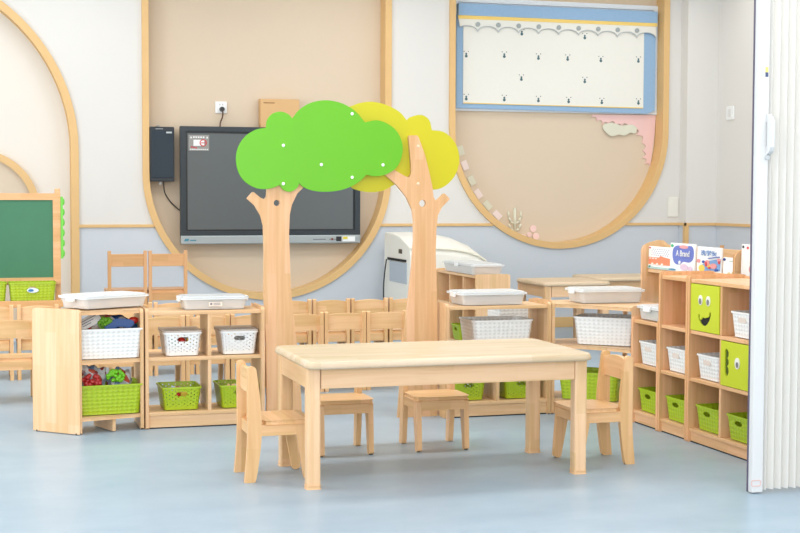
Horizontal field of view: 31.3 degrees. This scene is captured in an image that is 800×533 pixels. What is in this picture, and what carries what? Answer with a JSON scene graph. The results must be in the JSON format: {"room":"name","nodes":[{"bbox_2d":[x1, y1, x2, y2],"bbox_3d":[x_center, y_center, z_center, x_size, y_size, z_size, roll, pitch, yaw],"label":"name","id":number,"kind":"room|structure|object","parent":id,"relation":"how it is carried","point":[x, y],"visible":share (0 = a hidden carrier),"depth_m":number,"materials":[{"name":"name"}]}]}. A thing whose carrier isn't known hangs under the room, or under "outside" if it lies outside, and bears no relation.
{"room":"kindergarten classroom","nodes":[
{"label":"kindergarten classroom","id":0,"kind":"room"},
{"bbox_2d":[0,0,655,319],"bbox_3d":[-1.487,-1.039,11.957,8.700,3.180,0.058,-1,3,-17],"label":"wall","id":1,"kind":"structure","parent":0,"point":[238,53],"depth_m":12.07,"materials":[{"name":"beige paint"}]},
{"bbox_2d":[0,154,36,287],"bbox_3d":[-3.378,-0.217,11.384,0.992,1.437,0.040,-1,3,-17],"label":"trim","id":2,"kind":"structure","parent":1,"relation":"attached to","point":[3,159],"depth_m":11.44,"materials":[{"name":"brown wood"}]},
{"bbox_2d":[0,0,79,307],"bbox_3d":[-3.985,-0.928,11.100,2.896,2.886,0.160,-1,3,-17],"label":"trim","id":3,"kind":"structure","parent":1,"relation":"attached to","point":[5,9],"depth_m":11.44,"materials":[{"name":"brown wood"}]},
{"bbox_2d":[149,125,173,184],"bbox_3d":[-1.959,-0.915,11.703,0.197,0.485,0.182,-1,3,-17],"label":"wall speaker","id":4,"kind":"object","parent":1,"relation":"attached to","point":[161,139],"visible":0.9,"depth_m":11.62,"materials":[{"name":"grey"}]},
{"bbox_2d":[152,130,172,177],"bbox_3d":[-1.935,-0.916,11.624,0.173,0.385,0.010,-1,3,-17],"label":"grille","id":5,"kind":"object","parent":4,"relation":"attached to","point":[162,140],"depth_m":11.62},
{"bbox_2d":[215,101,226,112],"bbox_3d":[-1.494,-1.328,11.910,0.098,0.098,0.016,-1,3,-17],"label":"wall outlet","id":6,"kind":"object","parent":1,"relation":"attached to","point":[218,104],"visible":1,"depth_m":11.90,"materials":[{"name":"white plastic"}]},
{"bbox_2d":[141,0,391,299],"bbox_3d":[-1.105,-1.126,11.962,2.112,2.808,0.164,-1,3,-17],"label":"trim","id":7,"kind":"structure","parent":1,"relation":"attached to","point":[375,223],"depth_m":12.09,"materials":[{"name":"brown wood"}]},
{"bbox_2d":[179,126,359,243],"bbox_3d":[-1.080,-0.678,11.971,1.532,0.971,0.102,-1,3,-17],"label":"display","id":8,"kind":"object","parent":1,"relation":"attached to","point":[215,208],"visible":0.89,"depth_m":11.85,"materials":[{"name":"grey"}]},
{"bbox_2d":[258,99,298,126],"bbox_3d":[-1.018,-1.285,12.005,0.332,0.240,0.093,-1,3,-17],"label":"box","id":9,"kind":"object","parent":8,"relation":"on","point":[266,107],"visible":0.68,"depth_m":11.95,"materials":[{"name":"brown"}]},
{"bbox_2d":[467,175,501,219],"bbox_3d":[0.750,-0.608,12.629,0.335,0.403,0.010,-1,3,-17],"label":"wall decoration","id":10,"kind":"object","parent":1,"relation":"attached to","point":[471,179],"depth_m":12.62,"materials":[{"name":"beige"}]},
{"bbox_2d":[507,207,521,231],"bbox_3d":[1.022,-0.410,12.720,0.140,0.233,0.028,-1,3,-17],"label":"cactus","id":11,"kind":"object","parent":1,"relation":"attached to","point":[514,222],"visible":0.9,"depth_m":12.71,"materials":[{"name":"beige"}]},
{"bbox_2d":[456,0,657,114],"bbox_3d":[1.404,-1.869,12.752,1.975,0.985,0.030,-1,3,-17],"label":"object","id":12,"kind":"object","parent":1,"relation":"in","point":[495,2],"depth_m":12.75,"materials":[{"name":"white"}]},
{"bbox_2d":[456,3,657,113],"bbox_3d":[1.410,-1.842,12.711,1.918,0.920,0.055,-1,3,-17],"label":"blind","id":13,"kind":"object","parent":12,"relation":"attached to","point":[511,57],"visible":1,"depth_m":12.69,"materials":[{"name":"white fabric"}]},
{"bbox_2d":[449,0,669,248],"bbox_3d":[1.409,-1.361,12.712,2.102,2.401,0.164,-1,3,-17],"label":"trim","id":14,"kind":"structure","parent":1,"relation":"attached to","point":[649,184],"depth_m":12.89,"materials":[{"name":"brown wood"}]},
{"bbox_2d":[603,123,636,135],"bbox_3d":[1.995,-1.243,12.960,0.339,0.121,0.010,-1,3,-17],"label":"cloud","id":15,"kind":"object","parent":1,"relation":"attached to","point":[612,129],"visible":1,"depth_m":12.95,"materials":[{"name":"paper"}]},
{"bbox_2d":[592,115,655,165],"bbox_3d":[2.025,-1.145,12.986,0.657,0.475,0.010,-1,3,-17],"label":"wall decoration","id":16,"kind":"object","parent":1,"relation":"attached to","point":[645,124],"visible":1,"depth_m":13.03,"materials":[{"name":"paper"}]},
{"bbox_2d":[1,0,681,340],"bbox_3d":[-1.721,-1.019,11.745,9.930,3.200,0.050,-1,3,-17],"label":"wall","id":17,"kind":"structure","parent":0,"point":[95,46],"depth_m":11.78,"materials":[{"name":"paint"}]},
{"bbox_2d":[79,224,154,227],"bbox_3d":[-2.300,-0.328,11.571,0.615,0.025,0.015,-1,3,-17],"label":"trim","id":18,"kind":"structure","parent":17,"relation":"attached to","point":[107,225],"depth_m":11.57,"materials":[{"name":"brown wood"}]},
{"bbox_2d":[380,223,492,226],"bbox_3d":[0.323,-0.361,12.364,1.035,0.025,0.015,-1,3,-17],"label":"trim","id":19,"kind":"structure","parent":17,"relation":"attached to","point":[411,224],"depth_m":12.40,"materials":[{"name":"brown wood"}]},
{"bbox_2d":[555,317,572,326],"bbox_3d":[-0.013,0.515,12.308,5.370,0.090,0.015,-1,3,-17],"label":"baseboard","id":20,"kind":"structure","parent":17,"relation":"attached to","point":[559,321],"depth_m":12.75,"materials":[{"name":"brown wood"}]},
{"bbox_2d":[625,223,677,225],"bbox_3d":[2.292,-0.385,12.960,0.540,0.025,0.015,-1,3,-17],"label":"trim","id":21,"kind":"structure","parent":17,"relation":"attached to","point":[627,224],"depth_m":12.94,"materials":[{"name":"brown wood"}]},
{"bbox_2d":[668,197,677,216],"bbox_3d":[2.488,-0.542,13.013,0.100,0.180,0.012,-1,3,-17],"label":"wall panel cover","id":22,"kind":"object","parent":17,"relation":"attached to","point":[672,201],"visible":1,"depth_m":13.01,"materials":[{"name":"white"}]},
{"bbox_2d":[0,327,799,532],"bbox_3d":[0.743,0.942,5.872,11.200,0.100,13.700,-1,3,-17],"label":"floor","id":23,"kind":"structure","parent":0,"point":[130,478],"depth_m":5.86,"materials":[{"name":"laminate"}]},
{"bbox_2d":[0,305,13,380],"bbox_3d":[-2.604,0.477,9.112,0.267,0.482,0.288,-1,3,-17],"label":"child chair","id":24,"kind":"object","parent":23,"relation":"on","point":[6,344],"visible":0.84,"depth_m":9.02,"materials":[{"name":"brown wood"}]},
{"bbox_2d":[0,320,32,396],"bbox_3d":[-2.215,0.527,8.155,0.267,0.482,0.288,-1,3,-17],"label":"child chair","id":25,"kind":"object","parent":23,"relation":"on","point":[8,328],"visible":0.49,"depth_m":8.05,"materials":[{"name":"brown wood"}]},
{"bbox_2d":[0,188,64,307],"bbox_3d":[-2.750,0.083,9.614,0.961,1.219,0.607,-1,3,-17],"label":"easel","id":26,"kind":"object","parent":23,"relation":"on","point":[32,232],"visible":0.93,"depth_m":9.64,"materials":[{"name":"brown wood"}]},
{"bbox_2d":[0,281,6,300],"bbox_3d":[-2.759,0.172,9.438,0.308,0.133,0.234,-1,3,-17],"label":"basket","id":27,"kind":"object","parent":26,"relation":"on","point":[3,284],"visible":0.94,"depth_m":9.38,"materials":[{"name":"green"}]},
{"bbox_2d":[0,300,62,307],"bbox_3d":[-2.714,0.244,9.466,0.920,0.045,0.288,-1,3,-17],"label":"tray","id":28,"kind":"object","parent":26,"relation":"on","point":[41,302],"depth_m":9.40,"materials":[{"name":"brown wood"}]},
{"bbox_2d":[8,280,55,300],"bbox_3d":[-2.457,0.168,9.530,0.308,0.133,0.234,-1,3,-17],"label":"basket","id":29,"kind":"object","parent":26,"relation":"on","point":[18,290],"visible":0.97,"depth_m":9.43,"materials":[{"name":"green"}]},
{"bbox_2d":[16,304,58,379],"bbox_3d":[-2.336,0.474,9.193,0.267,0.482,0.288,-1,3,-17],"label":"child chair","id":30,"kind":"object","parent":23,"relation":"on","point":[23,313],"visible":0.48,"depth_m":9.05,"materials":[{"name":"brown wood"}]},
{"bbox_2d":[32,305,143,434],"bbox_3d":[-1.523,0.511,7.152,0.561,0.616,0.281,-2,4,-34],"label":"shelf unit","id":31,"kind":"object","parent":23,"relation":"on","point":[57,361],"visible":0.88,"depth_m":7.05,"materials":[{"name":"brown wood"}]},
{"bbox_2d":[58,291,148,301],"bbox_3d":[-1.498,0.168,7.223,0.254,0.065,0.407,3,4,44],"label":"storage box","id":32,"kind":"object","parent":31,"relation":"on","point":[71,297],"visible":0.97,"depth_m":7.14,"materials":[{"name":"white"}]},
{"bbox_2d":[68,297,137,307],"bbox_3d":[-1.498,0.177,7.221,0.187,0.054,0.341,3,4,44],"label":"storage tray","id":33,"kind":"object","parent":32,"relation":"in","point":[126,301],"visible":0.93,"depth_m":7.17,"materials":[{"name":"plastic"}]},
{"bbox_2d":[82,377,142,415],"bbox_3d":[-1.486,0.655,7.202,0.343,0.148,0.258,-1,3,-23],"label":"basket","id":34,"kind":"object","parent":31,"relation":"on","point":[118,398],"visible":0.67,"depth_m":7.09,"materials":[{"name":"green"}]},
{"bbox_2d":[82,373,101,385],"bbox_3d":[-1.532,0.568,7.076,0.105,0.078,0.034,-1,3,-17],"label":"cherries","id":35,"kind":"object","parent":34,"relation":"in","point":[86,380],"visible":0.99,"depth_m":7.07,"materials":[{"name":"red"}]},
{"bbox_2d":[82,365,106,385],"bbox_3d":[-1.556,0.586,7.169,0.160,0.213,0.142,-1,3,-21],"label":"bag","id":36,"kind":"object","parent":34,"relation":"in","point":[92,369],"visible":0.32,"depth_m":7.13,"materials":[{"name":"plastic"}]},
{"bbox_2d":[106,369,125,381],"bbox_3d":[-1.423,0.546,7.140,0.098,0.071,0.033,-1,3,-17],"label":"grapes","id":37,"kind":"object","parent":34,"relation":"in","point":[112,373],"visible":1,"depth_m":7.13,"materials":[{"name":"green plastic"}]},
{"bbox_2d":[106,366,131,384],"bbox_3d":[-1.427,0.602,7.224,0.143,0.192,0.126,-1,3,-29],"label":"bag","id":38,"kind":"object","parent":34,"relation":"in","point":[128,379],"visible":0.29,"depth_m":7.19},
{"bbox_2d":[82,328,142,358],"bbox_3d":[-1.488,0.377,7.187,0.353,0.148,0.258,-1,3,-23],"label":"basket","id":39,"kind":"object","parent":31,"relation":"on","point":[121,342],"visible":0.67,"depth_m":7.08,"materials":[{"name":"white"}]},
{"bbox_2d":[81,315,100,329],"bbox_3d":[-1.546,0.272,7.115,0.122,0.095,0.032,-1,3,-28],"label":"paper slip","id":40,"kind":"object","parent":39,"relation":"in","point":[89,321],"visible":0.77,"depth_m":7.11,"materials":[{"name":"white"}]},
{"bbox_2d":[87,314,136,329],"bbox_3d":[-1.460,0.326,7.231,0.288,0.180,0.125,-1,3,-24],"label":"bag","id":41,"kind":"object","parent":39,"relation":"in","point":[96,326],"visible":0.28,"depth_m":7.19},
{"bbox_2d":[104,318,133,328],"bbox_3d":[-1.409,0.288,7.157,0.148,0.054,0.020,-1,3,-17],"label":"toy","id":42,"kind":"object","parent":39,"relation":"in","point":[120,322],"visible":0.98,"depth_m":7.15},
{"bbox_2d":[93,318,133,377],"bbox_3d":[-1.659,0.521,8.323,0.267,0.482,0.288,-1,3,-17],"label":"child chair","id":43,"kind":"object","parent":23,"relation":"on","point":[127,364],"visible":0.04,"depth_m":8.22,"materials":[{"name":"brown wood"}]},
{"bbox_2d":[104,251,146,314],"bbox_3d":[-2.105,0.248,10.944,0.308,0.750,0.335,-1,3,-17],"label":"chair","id":44,"kind":"object","parent":23,"relation":"on","point":[113,260],"visible":0.48,"depth_m":10.79,"materials":[{"name":"brown wood"}]},
{"bbox_2d":[109,302,152,375],"bbox_3d":[-1.771,0.467,9.364,0.267,0.482,0.288,-1,3,-17],"label":"child chair","id":45,"kind":"object","parent":23,"relation":"on","point":[149,305],"visible":0.2,"depth_m":9.27,"materials":[{"name":"brown wood"}]},
{"bbox_2d":[147,250,187,304],"bbox_3d":[-1.813,0.244,11.032,0.308,0.750,0.335,-1,3,-17],"label":"chair","id":46,"kind":"object","parent":23,"relation":"on","point":[155,293],"visible":0.52,"depth_m":10.87,"materials":[{"name":"brown wood"}]},
{"bbox_2d":[149,315,185,391],"bbox_3d":[-1.411,0.517,8.398,0.267,0.482,0.288,-1,3,-17],"label":"child chair","id":47,"kind":"object","parent":23,"relation":"on","point":[155,322],"visible":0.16,"depth_m":8.29,"materials":[{"name":"brown wood"}]},
{"bbox_2d":[152,302,193,375],"bbox_3d":[-1.513,0.464,9.442,0.267,0.482,0.288,-1,3,-17],"label":"child chair","id":48,"kind":"object","parent":23,"relation":"on","point":[156,342],"visible":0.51,"depth_m":9.30,"materials":[{"name":"brown wood"}]},
{"bbox_2d":[139,303,264,429],"bbox_3d":[-1.026,0.505,7.373,0.608,0.609,0.288,-1,3,-17],"label":"shelf unit","id":49,"kind":"object","parent":23,"relation":"on","point":[208,413],"visible":0.69,"depth_m":7.28,"materials":[{"name":"brown wood"}]},
{"bbox_2d":[156,381,201,409],"bbox_3d":[-1.140,0.665,7.353,0.208,0.116,0.243,-1,3,-17],"label":"basket","id":50,"kind":"object","parent":49,"relation":"on","point":[192,402],"visible":0.98,"depth_m":7.26,"materials":[{"name":"green"}]},
{"bbox_2d":[158,326,201,355],"bbox_3d":[-1.131,0.383,7.330,0.202,0.128,0.237,-1,3,-17],"label":"basket","id":51,"kind":"object","parent":49,"relation":"on","point":[193,332],"visible":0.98,"depth_m":7.24,"materials":[{"name":"white"}]},
{"bbox_2d":[183,299,240,307],"bbox_3d":[-0.972,0.190,7.378,0.287,0.051,0.164,-1,3,-17],"label":"blocks","id":52,"kind":"object","parent":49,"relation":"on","point":[225,302],"visible":0.85,"depth_m":7.35,"materials":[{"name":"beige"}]},
{"bbox_2d":[176,293,248,305],"bbox_3d":[-0.971,0.180,7.379,0.362,0.067,0.214,-1,3,-17],"label":"storage box","id":53,"kind":"object","parent":49,"relation":"on","point":[179,297],"visible":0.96,"depth_m":7.30,"materials":[{"name":"white"}]},
{"bbox_2d":[214,325,257,353],"bbox_3d":[-0.853,0.380,7.414,0.202,0.128,0.237,-1,3,-17],"label":"basket","id":54,"kind":"object","parent":49,"relation":"on","point":[226,344],"visible":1,"depth_m":7.32,"materials":[{"name":"white"}]},
{"bbox_2d":[213,379,258,407],"bbox_3d":[-0.857,0.661,7.438,0.208,0.116,0.243,-1,3,-17],"label":"basket","id":55,"kind":"object","parent":49,"relation":"on","point":[225,395],"visible":0.59,"depth_m":7.33,"materials":[{"name":"green"}]},
{"bbox_2d":[185,314,229,385],"bbox_3d":[-1.162,0.514,8.473,0.267,0.482,0.288,-1,3,-17],"label":"child chair","id":56,"kind":"object","parent":23,"relation":"on","point":[215,320],"visible":0.29,"depth_m":8.36,"materials":[{"name":"brown wood"}]},
{"bbox_2d":[195,306,229,373],"bbox_3d":[-1.254,0.461,9.520,0.267,0.482,0.288,-1,3,-17],"label":"child chair","id":57,"kind":"object","parent":23,"relation":"on","point":[213,335],"visible":0.09,"depth_m":9.40,"materials":[{"name":"brown wood"}]},
{"bbox_2d":[224,314,265,387],"bbox_3d":[-0.908,0.511,8.550,0.267,0.482,0.288,-1,3,-17],"label":"child chair","id":58,"kind":"object","parent":23,"relation":"on","point":[245,319],"visible":0.1,"depth_m":8.40,"materials":[{"name":"brown wood"}]},
{"bbox_2d":[234,360,304,482],"bbox_3d":[-0.535,0.643,6.002,0.288,0.482,0.267,-1,3,-17],"label":"child chair","id":59,"kind":"object","parent":23,"relation":"on","point":[253,423],"visible":0.91,"depth_m":5.91,"materials":[{"name":"brown wood"}]},
{"bbox_2d":[292,299,311,344],"bbox_3d":[-0.755,0.454,9.671,0.267,0.482,0.288,-1,3,-17],"label":"child chair","id":60,"kind":"object","parent":23,"relation":"on","point":[299,307],"visible":0.35,"depth_m":9.57,"materials":[{"name":"brown wood"}]},
{"bbox_2d":[294,312,323,391],"bbox_3d":[-0.617,0.508,8.638,0.267,0.482,0.288,-1,3,-17],"label":"child chair","id":61,"kind":"object","parent":23,"relation":"on","point":[303,322],"visible":0.14,"depth_m":8.53,"materials":[{"name":"brown wood"}]},
{"bbox_2d":[305,298,349,344],"bbox_3d":[-0.498,0.451,9.749,0.267,0.482,0.288,-1,3,-17],"label":"child chair","id":62,"kind":"object","parent":23,"relation":"on","point":[330,306],"visible":0.48,"depth_m":9.63,"materials":[{"name":"brown wood"}]},
{"bbox_2d":[324,311,366,391],"bbox_3d":[-0.366,0.504,8.714,0.267,0.482,0.288,-1,3,-17],"label":"child chair","id":63,"kind":"object","parent":23,"relation":"on","point":[337,321],"visible":0.38,"depth_m":8.58,"materials":[{"name":"brown wood"}]},
{"bbox_2d":[320,387,373,456],"bbox_3d":[-0.280,0.614,6.580,0.267,0.482,0.288,-1,3,-17],"label":"child chair","id":64,"kind":"object","parent":23,"relation":"on","point":[356,403],"visible":0.5,"depth_m":6.49,"materials":[{"name":"brown wood"}]},
{"bbox_2d":[236,100,458,417],"bbox_3d":[-0.259,-0.028,7.463,1.211,1.668,0.064,-1,3,-17],"label":"tree","id":65,"kind":"object","parent":23,"relation":"on","point":[326,146],"depth_m":7.39,"materials":[{"name":"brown wood"}]},
{"bbox_2d":[342,298,387,343],"bbox_3d":[-0.244,0.448,9.826,0.267,0.482,0.288,-1,3,-17],"label":"child chair","id":66,"kind":"object","parent":23,"relation":"on","point":[372,305],"visible":0.49,"depth_m":9.71,"materials":[{"name":"brown wood"}]},
{"bbox_2d":[366,310,405,389],"bbox_3d":[-0.116,0.501,8.790,0.267,0.482,0.288,-1,3,-17],"label":"child chair","id":67,"kind":"object","parent":23,"relation":"on","point":[380,320],"visible":0.31,"depth_m":8.65,"materials":[{"name":"brown wood"}]},
{"bbox_2d":[379,297,406,342],"bbox_3d":[0.014,0.445,9.904,0.267,0.482,0.288,-1,3,-17],"label":"child chair","id":68,"kind":"object","parent":23,"relation":"on","point":[397,305],"visible":0.2,"depth_m":9.76,"materials":[{"name":"brown wood"}]},
{"bbox_2d":[275,338,590,489],"bbox_3d":[0.130,0.615,6.155,1.240,0.520,0.670,-1,3,-17],"label":"table","id":69,"kind":"object","parent":23,"relation":"on","point":[314,367],"visible":0.97,"depth_m":5.96,"materials":[{"name":"brown wood"}]},
{"bbox_2d":[399,384,468,451],"bbox_3d":[0.161,0.609,6.714,0.267,0.482,0.288,-1,3,-17],"label":"child chair","id":70,"kind":"object","parent":23,"relation":"on","point":[449,399],"visible":0.74,"depth_m":6.63,"materials":[{"name":"brown wood"}]},
{"bbox_2d":[383,232,488,299],"bbox_3d":[0.277,0.154,11.825,0.705,0.862,0.750,-1,3,-17],"label":"console","id":71,"kind":"object","parent":23,"relation":"on","point":[398,245],"visible":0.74,"depth_m":11.61,"materials":[{"name":"white"}]},
{"bbox_2d":[436,268,509,340],"bbox_3d":[0.542,0.336,10.812,0.268,0.604,0.920,-1,3,-17],"label":"shelf unit","id":72,"kind":"object","parent":23,"relation":"on","point":[447,278],"visible":0.34,"depth_m":10.87,"materials":[{"name":"brown wood"}]},
{"bbox_2d":[451,323,461,339],"bbox_3d":[0.528,0.492,10.815,0.243,0.116,0.208,-1,3,-17],"label":"basket","id":73,"kind":"object","parent":72,"relation":"on","point":[457,333],"visible":0.23,"depth_m":10.77,"materials":[{"name":"green"}]},
{"bbox_2d":[442,260,503,266],"bbox_3d":[0.547,0.005,10.764,0.272,0.079,0.704,-1,3,-17],"label":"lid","id":74,"kind":"object","parent":72,"relation":"on","point":[473,263],"visible":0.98,"depth_m":10.68,"materials":[{"name":"white"}]},
{"bbox_2d":[437,298,550,417],"bbox_3d":[0.486,0.490,7.747,0.600,0.609,0.288,-1,3,-17],"label":"shelf unit","id":75,"kind":"object","parent":23,"relation":"on","point":[491,404],"visible":0.32,"depth_m":7.66,"materials":[{"name":"brown wood"}]},
{"bbox_2d":[455,383,484,399],"bbox_3d":[0.334,0.651,7.715,0.208,0.116,0.243,-1,3,-17],"label":"basket","id":76,"kind":"object","parent":75,"relation":"on","point":[475,390],"visible":0.36,"depth_m":7.62,"materials":[{"name":"green"}]},
{"bbox_2d":[455,295,515,304],"bbox_3d":[0.464,0.177,7.726,0.315,0.062,0.196,-1,3,-17],"label":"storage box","id":77,"kind":"object","parent":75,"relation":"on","point":[470,299],"visible":0.97,"depth_m":7.67,"materials":[{"name":"plastic"}]},
{"bbox_2d":[446,289,526,296],"bbox_3d":[0.469,0.165,7.731,0.397,0.071,0.254,-1,3,-17],"label":"storage box","id":78,"kind":"object","parent":75,"relation":"on","point":[453,292],"visible":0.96,"depth_m":7.64,"materials":[{"name":"white"}]},
{"bbox_2d":[459,316,532,339],"bbox_3d":[0.521,0.355,7.774,0.353,0.148,0.258,-1,3,-17],"label":"basket","id":79,"kind":"object","parent":75,"relation":"on","point":[476,327],"visible":0.79,"depth_m":7.67,"materials":[{"name":"white"}]},
{"bbox_2d":[499,381,525,397],"bbox_3d":[0.625,0.647,7.803,0.208,0.116,0.243,-1,3,-17],"label":"basket","id":80,"kind":"object","parent":75,"relation":"on","point":[506,389],"visible":0.3,"depth_m":7.70,"materials":[{"name":"green"}]},
{"bbox_2d":[517,277,609,337],"bbox_3d":[1.270,0.363,11.154,0.570,0.520,0.590,-1,3,-17],"label":"table","id":81,"kind":"object","parent":23,"relation":"on","point":[546,288],"visible":0.48,"depth_m":10.93,"materials":[{"name":"brown wood"}]},
{"bbox_2d":[552,350,634,464],"bbox_3d":[0.861,0.629,6.362,0.288,0.482,0.267,-1,3,-17],"label":"child chair","id":82,"kind":"object","parent":23,"relation":"on","point":[600,411],"visible":0.86,"depth_m":6.30,"materials":[{"name":"brown wood"}]},
{"bbox_2d":[534,298,657,413],"bbox_3d":[1.105,0.490,7.750,0.580,0.612,0.643,-1,3,-17],"label":"corner shelf unit","id":83,"kind":"object","parent":23,"relation":"on","point":[623,306],"visible":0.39,"depth_m":7.69,"materials":[{"name":"brown wood"}]},
{"bbox_2d":[560,367,620,401],"bbox_3d":[1.052,0.636,7.739,0.343,0.148,0.258,2,3,24],"label":"basket","id":84,"kind":"object","parent":83,"relation":"on","point":[592,372],"visible":0.34,"depth_m":7.62,"materials":[{"name":"green"}]},
{"bbox_2d":[573,313,630,345],"bbox_3d":[1.139,0.341,7.734,0.353,0.148,0.258,2,3,24],"label":"basket","id":85,"kind":"object","parent":83,"relation":"on","point":[591,328],"visible":0.73,"depth_m":7.63,"materials":[{"name":"white"}]},
{"bbox_2d":[574,292,633,302],"bbox_3d":[1.126,0.165,7.848,0.303,0.069,0.207,-1,3,-14],"label":"blocks","id":86,"kind":"object","parent":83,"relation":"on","point":[586,296],"visible":0.94,"depth_m":7.80},
{"bbox_2d":[564,286,644,293],"bbox_3d":[1.124,0.154,7.845,0.397,0.077,0.254,-1,3,-14],"label":"storage box","id":87,"kind":"object","parent":83,"relation":"on","point":[573,289],"visible":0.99,"depth_m":7.76,"materials":[{"name":"white"}]},
{"bbox_2d":[572,273,640,313],"bbox_3d":[1.891,0.333,11.775,0.820,0.520,0.540,-1,3,-17],"label":"table","id":88,"kind":"object","parent":23,"relation":"on","point":[631,279],"visible":0.11,"depth_m":11.51,"materials":[{"name":"brown wood"}]},
{"bbox_2d":[631,315,657,430],"bbox_3d":[1.395,0.540,7.344,0.308,0.556,0.300,-1,3,-17],"label":"shelf unit","id":89,"kind":"object","parent":23,"relation":"on","point":[642,327],"visible":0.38,"depth_m":7.43,"materials":[{"name":"brown wood"}]},
{"bbox_2d":[638,387,655,413],"bbox_3d":[1.380,0.689,7.347,0.248,0.115,0.218,-1,3,-17],"label":"basket","id":90,"kind":"object","parent":89,"relation":"on","point":[647,394],"visible":0.39,"depth_m":7.33,"materials":[{"name":"green"}]},
{"bbox_2d":[639,340,655,365],"bbox_3d":[1.380,0.444,7.334,0.248,0.116,0.208,-1,3,-17],"label":"basket","id":91,"kind":"object","parent":89,"relation":"on","point":[648,347],"visible":0.41,"depth_m":7.30,"materials":[{"name":"white"}]},
{"bbox_2d":[637,304,658,311],"bbox_3d":[1.376,0.237,7.332,0.252,0.073,0.264,-1,3,-17],"label":"storage box","id":92,"kind":"object","parent":89,"relation":"on","point":[646,307],"visible":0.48,"depth_m":7.30,"materials":[{"name":"white"}]},
{"bbox_2d":[657,271,724,439],"bbox_3d":[1.483,0.431,7.050,0.308,0.804,0.298,-1,3,-17],"label":"shelf unit","id":93,"kind":"object","parent":23,"relation":"on","point":[673,285],"visible":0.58,"depth_m":7.14,"materials":[{"name":"brown wood"}]},
{"bbox_2d":[665,394,683,422],"bbox_3d":[1.467,0.704,7.059,0.248,0.115,0.218,-1,3,-17],"label":"basket","id":94,"kind":"object","parent":93,"relation":"on","point":[675,403],"visible":0.37,"depth_m":7.04,"materials":[{"name":"green"}]},
{"bbox_2d":[666,346,684,373],"bbox_3d":[1.468,0.459,7.046,0.248,0.116,0.208,-1,3,-17],"label":"basket","id":95,"kind":"object","parent":93,"relation":"on","point":[676,354],"visible":0.36,"depth_m":7.01,"materials":[{"name":"beige"}]},
{"bbox_2d":[640,240,741,303],"bbox_3d":[1.647,0.343,7.610,0.162,0.928,1.300,-1,3,-17],"label":"rack","id":96,"kind":"object","parent":23,"relation":"on","point":[649,281],"visible":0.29,"depth_m":8.18,"materials":[{"name":"brown wood"}]},
{"bbox_2d":[648,246,670,270],"bbox_3d":[1.466,-0.048,8.051,0.015,0.128,0.270,1,3,-17],"label":"picture book","id":97,"kind":"object","parent":96,"relation":"on","point":[659,257],"visible":1,"depth_m":8.05,"materials":[{"name":"white paper"}]},
{"bbox_2d":[669,243,696,270],"bbox_3d":[1.540,-0.047,7.780,0.016,0.156,0.286,1,3,-17],"label":"picture book","id":98,"kind":"object","parent":96,"relation":"on","point":[682,256],"visible":0.98,"depth_m":7.76,"materials":[{"name":"white paper"}]},
{"bbox_2d":[697,246,722,272],"bbox_3d":[1.627,-0.029,7.515,0.018,0.146,0.255,1,3,-17],"label":"picture book","id":99,"kind":"object","parent":96,"relation":"on","point":[708,258],"visible":0.99,"depth_m":7.50,"materials":[{"name":"white paper"}]},
{"bbox_2d":[723,257,732,273],"bbox_3d":[1.703,0.005,7.306,0.013,0.100,0.180,1,3,-17],"label":"picture book","id":100,"kind":"object","parent":96,"relation":"on","point":[727,261],"visible":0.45,"depth_m":7.34,"materials":[{"name":"white paper"}]},
{"bbox_2d":[741,244,749,275],"bbox_3d":[1.750,-0.021,7.087,0.013,0.175,0.200,1,3,-17],"label":"picture book","id":101,"kind":"object","parent":96,"relation":"on","point":[745,257],"visible":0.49,"depth_m":7.14,"materials":[{"name":"white paper"}]},
{"bbox_2d":[686,274,749,460],"bbox_3d":[1.613,0.454,6.619,0.308,0.804,0.600,-1,3,-17],"label":"shelf unit","id":102,"kind":"object","parent":23,"relation":"on","point":[712,298],"visible":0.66,"depth_m":6.61,"materials":[{"name":"brown wood"}]},
{"bbox_2d":[696,403,718,433],"bbox_3d":[1.557,0.719,6.763,0.248,0.115,0.218,-1,3,-17],"label":"basket","id":103,"kind":"object","parent":102,"relation":"on","point":[708,413],"visible":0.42,"depth_m":6.74,"materials":[{"name":"green"}]},
{"bbox_2d":[697,352,719,381],"bbox_3d":[1.557,0.475,6.750,0.248,0.116,0.208,-1,3,-17],"label":"basket","id":104,"kind":"object","parent":102,"relation":"on","point":[708,362],"visible":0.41,"depth_m":6.71,"materials":[{"name":"beige"}]},
{"bbox_2d":[727,412,747,443],"bbox_3d":[1.641,0.733,6.486,0.248,0.115,0.218,-1,3,-17],"label":"basket","id":105,"kind":"object","parent":102,"relation":"on","point":[737,420],"visible":0.3,"depth_m":6.48,"materials":[{"name":"green"}]},
{"bbox_2d":[731,310,748,338],"bbox_3d":[1.648,0.263,6.440,0.248,0.116,0.208,-1,3,-17],"label":"basket","id":106,"kind":"object","parent":102,"relation":"on","point":[740,317],"visible":0.36,"depth_m":6.42,"materials":[{"name":"beige"}]},
{"bbox_2d":[746,0,799,492],"bbox_3d":[1.881,-0.477,5.747,1.008,2.746,0.072,-1,3,-17],"label":"door","id":107,"kind":"structure","parent":23,"relation":"on","point":[773,417],"depth_m":5.66,"materials":[{"name":"white"}]},
{"bbox_2d":[488,309,527,387],"bbox_3d":[0.642,0.491,8.192,0.248,0.558,0.208,-1,3,-17],"label":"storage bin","id":108,"kind":"object","parent":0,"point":[491,312],"visible":0.04,"depth_m":8.08,"materials":[{"name":"white"}]},
{"bbox_2d":[679,0,718,247],"bbox_3d":[2.717,-1.069,12.993,0.310,3.200,0.130,-1,3,-17],"label":"wall","id":109,"kind":"structure","parent":0,"point":[699,18],"depth_m":12.92,"materials":[{"name":"paint"}]},
{"bbox_2d":[716,0,753,249],"bbox_3d":[3.851,-0.910,9.960,0.100,3.200,7.100,-1,3,-17],"label":"wall","id":110,"kind":"structure","parent":0,"point":[736,17],"depth_m":12.67,"materials":[{"name":"paint"}]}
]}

